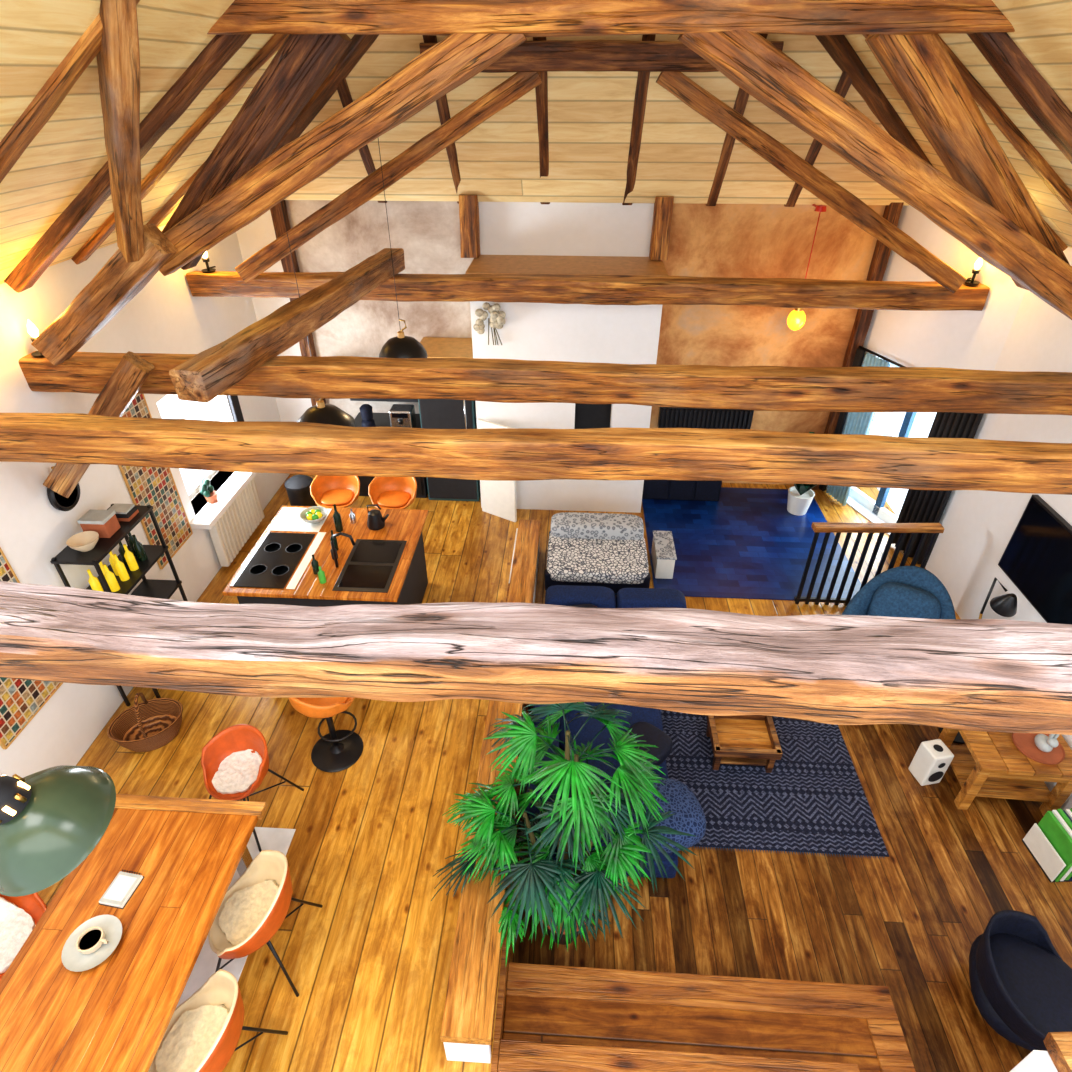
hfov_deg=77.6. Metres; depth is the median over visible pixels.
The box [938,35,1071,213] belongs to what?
rafter
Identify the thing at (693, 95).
strut
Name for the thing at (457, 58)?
wooden beam
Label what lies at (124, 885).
notepad
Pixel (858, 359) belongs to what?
curtain
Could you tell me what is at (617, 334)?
wall
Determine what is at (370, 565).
sink
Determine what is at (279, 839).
floor mat
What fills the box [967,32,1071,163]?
rafter
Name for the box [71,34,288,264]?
rafter
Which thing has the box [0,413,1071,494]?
tie beam
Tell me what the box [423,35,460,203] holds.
rafter
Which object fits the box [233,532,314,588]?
cooktop
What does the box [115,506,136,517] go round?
book
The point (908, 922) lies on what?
floor
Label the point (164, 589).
shelving rack
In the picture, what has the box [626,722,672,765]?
cushion
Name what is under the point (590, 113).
ceiling
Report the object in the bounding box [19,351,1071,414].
tie beam
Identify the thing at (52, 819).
pendant lamp
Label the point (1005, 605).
floor lamp
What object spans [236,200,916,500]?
wall
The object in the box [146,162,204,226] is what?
rafter
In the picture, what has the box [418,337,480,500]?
tall cabinet
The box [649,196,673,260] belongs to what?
wall post
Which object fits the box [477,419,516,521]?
leaf
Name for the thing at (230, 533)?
radiator
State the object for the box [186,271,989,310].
tie beam
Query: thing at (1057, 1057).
parapet
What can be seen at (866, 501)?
bar
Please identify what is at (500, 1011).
trim
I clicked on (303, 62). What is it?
wooden beam
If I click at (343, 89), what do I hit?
rafter
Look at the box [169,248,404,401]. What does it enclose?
beam
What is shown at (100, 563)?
bottle
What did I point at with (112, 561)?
bottle
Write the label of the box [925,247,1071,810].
wall
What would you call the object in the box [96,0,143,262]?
strut
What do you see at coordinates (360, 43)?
rafter
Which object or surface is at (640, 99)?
rafter
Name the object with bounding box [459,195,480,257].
wall post
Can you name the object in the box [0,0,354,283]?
ceiling
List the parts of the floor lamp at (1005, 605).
arm, lamp shade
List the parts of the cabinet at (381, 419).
door panel, door panel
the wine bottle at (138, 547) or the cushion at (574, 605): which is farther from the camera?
the cushion at (574, 605)
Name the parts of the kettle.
handle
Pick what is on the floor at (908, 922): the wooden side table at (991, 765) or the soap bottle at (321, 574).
the wooden side table at (991, 765)
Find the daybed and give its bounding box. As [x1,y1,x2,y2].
[545,512,649,594]
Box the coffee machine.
[389,404,415,427]
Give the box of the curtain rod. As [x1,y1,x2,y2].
[859,346,904,366]
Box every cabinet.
[350,398,427,497]
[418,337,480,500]
[642,480,721,500]
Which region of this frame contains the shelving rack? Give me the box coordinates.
[50,504,187,705]
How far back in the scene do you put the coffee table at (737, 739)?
5.86 m
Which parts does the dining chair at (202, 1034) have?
leg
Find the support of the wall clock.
attached to the wall at (33, 532)
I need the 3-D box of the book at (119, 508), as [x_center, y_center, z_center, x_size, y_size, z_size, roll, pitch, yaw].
[-3.474,-0.228,5.578,0.170,0.020,0.130,2,35,3]
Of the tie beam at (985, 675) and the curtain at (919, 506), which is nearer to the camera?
the tie beam at (985, 675)
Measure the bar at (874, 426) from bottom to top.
0.060 m
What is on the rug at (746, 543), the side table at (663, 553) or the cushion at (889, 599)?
the side table at (663, 553)
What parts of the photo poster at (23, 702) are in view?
frame, frame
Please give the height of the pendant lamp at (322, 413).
2.360 m
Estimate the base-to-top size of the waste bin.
0.610 m
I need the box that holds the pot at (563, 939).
[547,928,579,944]
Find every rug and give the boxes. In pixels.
[642,487,860,599]
[661,710,888,859]
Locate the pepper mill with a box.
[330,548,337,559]
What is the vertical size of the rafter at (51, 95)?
3.016 m
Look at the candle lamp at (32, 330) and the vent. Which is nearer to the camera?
the candle lamp at (32, 330)
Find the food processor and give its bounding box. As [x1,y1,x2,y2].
[359,404,375,426]
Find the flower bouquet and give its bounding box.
[473,302,505,344]
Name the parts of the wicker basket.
handle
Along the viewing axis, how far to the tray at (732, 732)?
5.92 m
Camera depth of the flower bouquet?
7.27 m
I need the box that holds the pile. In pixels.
[1022,808,1071,881]
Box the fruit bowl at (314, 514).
[299,506,327,522]
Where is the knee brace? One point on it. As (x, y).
(132, 371)
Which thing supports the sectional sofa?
on the floor at (908, 922)
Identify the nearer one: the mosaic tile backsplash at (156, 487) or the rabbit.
the rabbit
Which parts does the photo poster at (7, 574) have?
frame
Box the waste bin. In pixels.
[284,475,316,505]
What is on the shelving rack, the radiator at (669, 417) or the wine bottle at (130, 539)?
the wine bottle at (130, 539)
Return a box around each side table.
[651,531,676,578]
[938,728,1071,815]
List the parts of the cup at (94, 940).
handle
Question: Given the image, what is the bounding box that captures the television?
[998,495,1071,624]
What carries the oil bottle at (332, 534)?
on the kitchen island
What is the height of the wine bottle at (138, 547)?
0.250 m
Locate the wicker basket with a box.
[107,693,182,751]
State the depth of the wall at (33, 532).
5.54 m
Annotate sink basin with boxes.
[338,564,392,587]
[351,541,401,562]
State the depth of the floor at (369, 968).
5.02 m
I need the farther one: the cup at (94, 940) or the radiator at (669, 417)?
the radiator at (669, 417)
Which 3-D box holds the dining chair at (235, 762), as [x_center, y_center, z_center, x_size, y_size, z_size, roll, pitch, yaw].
[-2.198,1.831,4.975,0.557,0.729,0.557,10,36,14]
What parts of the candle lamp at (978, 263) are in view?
dish, flame bulb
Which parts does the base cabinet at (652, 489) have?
drawer, drawer, drawer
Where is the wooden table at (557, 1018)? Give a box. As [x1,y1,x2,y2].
[498,962,915,1071]
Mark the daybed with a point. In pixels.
(608, 550)
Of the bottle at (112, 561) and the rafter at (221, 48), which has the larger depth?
the bottle at (112, 561)
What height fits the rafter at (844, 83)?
1.324 m
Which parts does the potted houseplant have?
pot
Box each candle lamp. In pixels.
[27,319,43,357]
[201,251,215,272]
[965,257,981,284]
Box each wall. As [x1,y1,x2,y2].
[0,225,288,777]
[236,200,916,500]
[443,1042,490,1062]
[470,301,661,512]
[826,205,1025,534]
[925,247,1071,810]
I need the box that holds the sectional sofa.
[525,585,705,877]
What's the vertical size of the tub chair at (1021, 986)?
0.595 m
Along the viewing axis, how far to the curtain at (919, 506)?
7.40 m
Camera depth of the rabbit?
5.28 m
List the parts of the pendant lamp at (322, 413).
cord, lamp shade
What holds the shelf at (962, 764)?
attached to the wooden side table at (991, 765)
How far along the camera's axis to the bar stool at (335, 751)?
5.50 m
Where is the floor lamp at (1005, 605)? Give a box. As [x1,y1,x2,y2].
[938,578,1016,743]
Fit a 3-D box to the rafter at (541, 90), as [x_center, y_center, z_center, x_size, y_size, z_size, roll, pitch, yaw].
[0.042,-4.171,5.837,0.122,2.589,2.235,2,35,3]
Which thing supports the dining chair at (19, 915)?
on the floor mat at (279, 839)
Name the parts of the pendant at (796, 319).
glass, cord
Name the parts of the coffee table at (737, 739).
leg, leg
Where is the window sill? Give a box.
[189,471,256,529]
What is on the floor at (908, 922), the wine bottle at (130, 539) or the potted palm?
the potted palm
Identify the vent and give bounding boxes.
[933,744,942,751]
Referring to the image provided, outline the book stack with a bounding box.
[108,503,138,521]
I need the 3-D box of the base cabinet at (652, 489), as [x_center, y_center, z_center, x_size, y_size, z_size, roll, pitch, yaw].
[1.946,-0.764,9.022,1.060,0.373,0.510,2,35,3]
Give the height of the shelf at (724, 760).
0.020 m
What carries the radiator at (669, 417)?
attached to the wall at (720, 240)
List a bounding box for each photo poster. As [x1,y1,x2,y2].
[0,547,19,582]
[0,677,63,748]
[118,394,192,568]
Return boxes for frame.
[187,470,217,500]
[203,401,215,420]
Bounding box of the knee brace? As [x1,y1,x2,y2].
[43,351,154,497]
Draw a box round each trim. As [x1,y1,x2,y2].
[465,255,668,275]
[491,704,530,1071]
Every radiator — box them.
[209,477,264,566]
[658,407,753,428]
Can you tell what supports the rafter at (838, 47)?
attached to the ceiling at (1043, 28)
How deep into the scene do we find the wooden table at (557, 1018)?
4.16 m
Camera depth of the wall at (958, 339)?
7.01 m
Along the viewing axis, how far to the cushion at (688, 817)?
4.87 m
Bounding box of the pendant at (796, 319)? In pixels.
[787,204,826,329]
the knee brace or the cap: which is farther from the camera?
the cap
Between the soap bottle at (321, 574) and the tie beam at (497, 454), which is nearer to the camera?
the tie beam at (497, 454)
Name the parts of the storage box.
lid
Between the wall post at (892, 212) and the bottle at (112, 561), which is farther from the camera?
the wall post at (892, 212)
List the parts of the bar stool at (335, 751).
post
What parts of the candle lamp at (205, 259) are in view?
dish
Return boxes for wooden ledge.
[440,583,523,1052]
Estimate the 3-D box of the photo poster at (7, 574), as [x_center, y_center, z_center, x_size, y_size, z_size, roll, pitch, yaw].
[-3.776,0.244,4.725,0.020,0.310,0.125,2,35,3]
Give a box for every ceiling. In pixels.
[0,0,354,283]
[284,34,908,205]
[844,0,1071,247]
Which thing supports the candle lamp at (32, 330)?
on the tie beam at (758, 388)
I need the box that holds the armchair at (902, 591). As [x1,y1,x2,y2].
[841,566,955,618]
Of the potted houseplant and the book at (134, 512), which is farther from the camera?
the potted houseplant
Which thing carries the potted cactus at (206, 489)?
on the window sill
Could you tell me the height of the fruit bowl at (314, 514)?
0.104 m
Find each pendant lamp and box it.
[0,766,115,896]
[271,153,355,426]
[378,139,427,357]
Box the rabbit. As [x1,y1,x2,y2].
[1034,734,1059,751]
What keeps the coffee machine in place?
on the countertop
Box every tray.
[714,718,771,748]
[1012,733,1064,764]
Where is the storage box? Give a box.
[77,509,120,537]
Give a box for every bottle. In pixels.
[87,569,103,591]
[99,561,108,574]
[103,564,119,591]
[109,551,118,575]
[113,554,129,580]
[118,542,127,565]
[123,544,138,570]
[128,532,136,555]
[132,535,147,560]
[311,555,318,574]
[318,566,325,583]
[330,530,338,550]
[333,504,342,531]
[349,509,356,523]
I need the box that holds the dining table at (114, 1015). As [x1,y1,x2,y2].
[0,794,267,1071]
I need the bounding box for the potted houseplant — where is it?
[787,432,829,515]
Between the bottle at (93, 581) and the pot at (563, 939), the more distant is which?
the bottle at (93, 581)
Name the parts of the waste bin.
lid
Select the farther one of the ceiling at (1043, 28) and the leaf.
the leaf
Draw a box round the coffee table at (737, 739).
[706,715,782,772]
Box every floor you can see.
[37,474,542,1071]
[510,706,1071,1071]
[535,483,959,618]
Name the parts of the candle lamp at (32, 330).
flame bulb, dish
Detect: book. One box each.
[108,503,134,513]
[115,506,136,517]
[117,509,138,521]
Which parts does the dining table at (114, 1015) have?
leg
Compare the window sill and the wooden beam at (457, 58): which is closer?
the wooden beam at (457, 58)
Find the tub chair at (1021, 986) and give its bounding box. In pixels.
[969,910,1071,1050]
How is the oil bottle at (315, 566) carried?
on the kitchen island
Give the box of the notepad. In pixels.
[99,869,143,908]
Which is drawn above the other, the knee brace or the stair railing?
the knee brace
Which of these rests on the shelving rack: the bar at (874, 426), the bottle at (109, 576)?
the bottle at (109, 576)
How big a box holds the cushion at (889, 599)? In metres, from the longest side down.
0.600 x 0.600 x 0.240 m
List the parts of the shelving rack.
shelf, shelf, shelf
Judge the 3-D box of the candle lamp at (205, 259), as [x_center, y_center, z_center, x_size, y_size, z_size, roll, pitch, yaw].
[-3.374,-2.837,6.808,0.140,0.265,0.156,-12,37,-17]
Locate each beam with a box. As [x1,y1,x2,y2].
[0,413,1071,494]
[0,581,1071,734]
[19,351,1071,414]
[159,33,526,275]
[162,34,351,269]
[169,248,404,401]
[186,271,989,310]
[207,0,1014,36]
[419,40,783,72]
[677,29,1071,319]
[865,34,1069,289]
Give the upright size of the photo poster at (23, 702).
0.478 m
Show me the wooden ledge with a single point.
(509, 583)
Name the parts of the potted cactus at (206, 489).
pot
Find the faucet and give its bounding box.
[331,532,354,566]
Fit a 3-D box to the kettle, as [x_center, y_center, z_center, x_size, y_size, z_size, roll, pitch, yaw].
[-1.615,-0.206,6.717,0.212,0.260,0.180,24,42,31]
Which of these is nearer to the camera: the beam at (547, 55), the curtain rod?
the beam at (547, 55)
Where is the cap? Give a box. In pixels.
[507,519,540,602]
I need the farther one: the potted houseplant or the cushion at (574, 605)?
the potted houseplant
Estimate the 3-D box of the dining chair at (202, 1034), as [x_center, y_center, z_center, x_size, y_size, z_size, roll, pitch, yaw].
[-1.804,2.742,3.568,0.557,0.829,0.597,7,35,10]
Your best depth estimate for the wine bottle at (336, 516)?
6.64 m
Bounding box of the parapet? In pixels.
[1010,1032,1071,1071]
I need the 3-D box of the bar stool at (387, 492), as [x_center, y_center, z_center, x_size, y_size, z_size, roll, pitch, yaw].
[-1.625,-0.261,7.764,0.561,1.000,0.498,5,35,7]
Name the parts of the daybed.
mattress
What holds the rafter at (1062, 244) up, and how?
attached to the ceiling at (1043, 28)
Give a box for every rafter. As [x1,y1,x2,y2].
[0,0,139,182]
[4,34,251,292]
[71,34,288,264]
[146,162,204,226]
[270,34,378,154]
[337,78,386,202]
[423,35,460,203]
[533,37,549,203]
[622,34,655,204]
[706,34,767,205]
[784,71,851,206]
[815,35,932,165]
[862,34,1067,250]
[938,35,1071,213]
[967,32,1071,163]
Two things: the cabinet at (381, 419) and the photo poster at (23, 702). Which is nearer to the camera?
the photo poster at (23, 702)
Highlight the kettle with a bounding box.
[366,504,388,529]
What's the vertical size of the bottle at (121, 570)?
0.250 m
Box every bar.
[849,487,897,522]
[870,421,897,436]
[872,412,916,514]
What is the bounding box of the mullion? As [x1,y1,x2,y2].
[167,394,203,481]
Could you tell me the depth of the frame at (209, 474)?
7.57 m
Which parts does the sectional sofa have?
seat, seat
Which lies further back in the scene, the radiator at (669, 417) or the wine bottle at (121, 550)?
the radiator at (669, 417)
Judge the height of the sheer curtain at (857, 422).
1.930 m
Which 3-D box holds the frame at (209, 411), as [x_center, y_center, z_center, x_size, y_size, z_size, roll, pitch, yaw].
[-3.819,-1.447,7.809,0.060,1.300,0.070,2,35,3]
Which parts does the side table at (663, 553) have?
lid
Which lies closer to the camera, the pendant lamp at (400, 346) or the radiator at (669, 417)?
the pendant lamp at (400, 346)
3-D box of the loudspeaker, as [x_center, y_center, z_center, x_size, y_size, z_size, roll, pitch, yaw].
[3.394,1.948,5.729,0.188,0.380,0.198,-6,35,-9]
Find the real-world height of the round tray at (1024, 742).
0.030 m
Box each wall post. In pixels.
[270,200,325,405]
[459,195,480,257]
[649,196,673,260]
[811,202,903,489]
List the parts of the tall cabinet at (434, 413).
door, door, handle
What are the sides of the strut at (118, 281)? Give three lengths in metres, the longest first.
1.353 x 0.219 x 0.182 m
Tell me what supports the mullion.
on the frame at (209, 474)
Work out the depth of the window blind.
7.87 m
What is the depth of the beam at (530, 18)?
3.47 m
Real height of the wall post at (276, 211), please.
3.620 m
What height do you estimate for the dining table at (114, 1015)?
0.747 m
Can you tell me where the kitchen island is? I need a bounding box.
[222,506,427,606]
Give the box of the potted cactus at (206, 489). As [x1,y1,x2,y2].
[200,478,217,503]
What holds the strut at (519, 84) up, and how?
on the tie beam at (531, 288)
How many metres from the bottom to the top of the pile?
0.424 m
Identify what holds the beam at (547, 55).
attached to the rafter
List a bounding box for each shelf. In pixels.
[720,757,766,765]
[948,745,1049,801]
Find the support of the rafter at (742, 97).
attached to the ceiling at (590, 113)
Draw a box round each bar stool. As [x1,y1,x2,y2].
[288,697,363,772]
[310,475,359,506]
[368,477,416,508]
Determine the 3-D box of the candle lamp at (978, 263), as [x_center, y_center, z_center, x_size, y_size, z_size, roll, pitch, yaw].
[4.253,-2.578,6.452,0.140,0.265,0.156,-12,37,-17]
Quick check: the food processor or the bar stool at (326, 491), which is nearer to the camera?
the bar stool at (326, 491)
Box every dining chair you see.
[0,892,46,979]
[148,969,287,1071]
[201,724,303,851]
[208,850,322,996]
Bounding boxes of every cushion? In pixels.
[571,604,597,607]
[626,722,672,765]
[626,778,705,852]
[866,582,940,618]
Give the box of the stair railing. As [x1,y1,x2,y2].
[794,522,943,605]
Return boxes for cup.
[61,915,121,971]
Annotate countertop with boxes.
[354,412,420,427]
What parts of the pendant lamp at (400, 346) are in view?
cord, lamp shade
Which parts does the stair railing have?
rail, handrail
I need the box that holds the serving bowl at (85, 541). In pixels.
[66,531,98,551]
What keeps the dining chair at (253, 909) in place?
on the floor at (369, 968)
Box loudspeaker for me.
[908,739,953,785]
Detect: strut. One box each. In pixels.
[31,223,176,364]
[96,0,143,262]
[235,72,541,281]
[656,71,966,292]
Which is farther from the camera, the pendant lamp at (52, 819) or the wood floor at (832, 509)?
the wood floor at (832, 509)
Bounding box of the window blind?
[227,395,243,421]
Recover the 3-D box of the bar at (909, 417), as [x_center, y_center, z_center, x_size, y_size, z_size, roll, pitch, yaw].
[4.416,-1.083,8.101,0.060,1.930,0.091,-10,36,-14]
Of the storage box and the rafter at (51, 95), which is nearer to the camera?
the rafter at (51, 95)
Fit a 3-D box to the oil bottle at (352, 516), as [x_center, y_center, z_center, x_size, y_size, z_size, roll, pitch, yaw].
[-1.874,-0.207,6.807,0.060,0.160,0.060,2,35,3]
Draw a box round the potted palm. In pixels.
[431,702,696,963]
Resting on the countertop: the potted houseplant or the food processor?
the food processor
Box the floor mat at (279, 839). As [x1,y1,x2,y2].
[176,827,295,1007]
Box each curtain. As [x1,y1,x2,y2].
[819,349,864,490]
[826,353,889,505]
[892,412,982,564]
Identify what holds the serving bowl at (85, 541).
on the shelving rack
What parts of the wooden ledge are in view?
cap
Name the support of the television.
attached to the wall at (979, 525)
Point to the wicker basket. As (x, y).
(147, 725)
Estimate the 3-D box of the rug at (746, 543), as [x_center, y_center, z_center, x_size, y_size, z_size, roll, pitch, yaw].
[2.534,0.009,8.242,2.320,0.012,2.380,2,35,3]
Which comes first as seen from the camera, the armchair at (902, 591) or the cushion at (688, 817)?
the cushion at (688, 817)
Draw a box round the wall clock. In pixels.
[47,466,79,510]
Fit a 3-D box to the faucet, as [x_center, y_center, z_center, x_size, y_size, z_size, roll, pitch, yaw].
[-1.758,0.128,6.117,0.228,0.394,0.028,2,35,3]
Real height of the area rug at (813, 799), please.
0.012 m
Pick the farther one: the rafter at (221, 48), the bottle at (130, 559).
the bottle at (130, 559)
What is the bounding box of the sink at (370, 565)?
[332,539,406,592]
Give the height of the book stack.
0.080 m

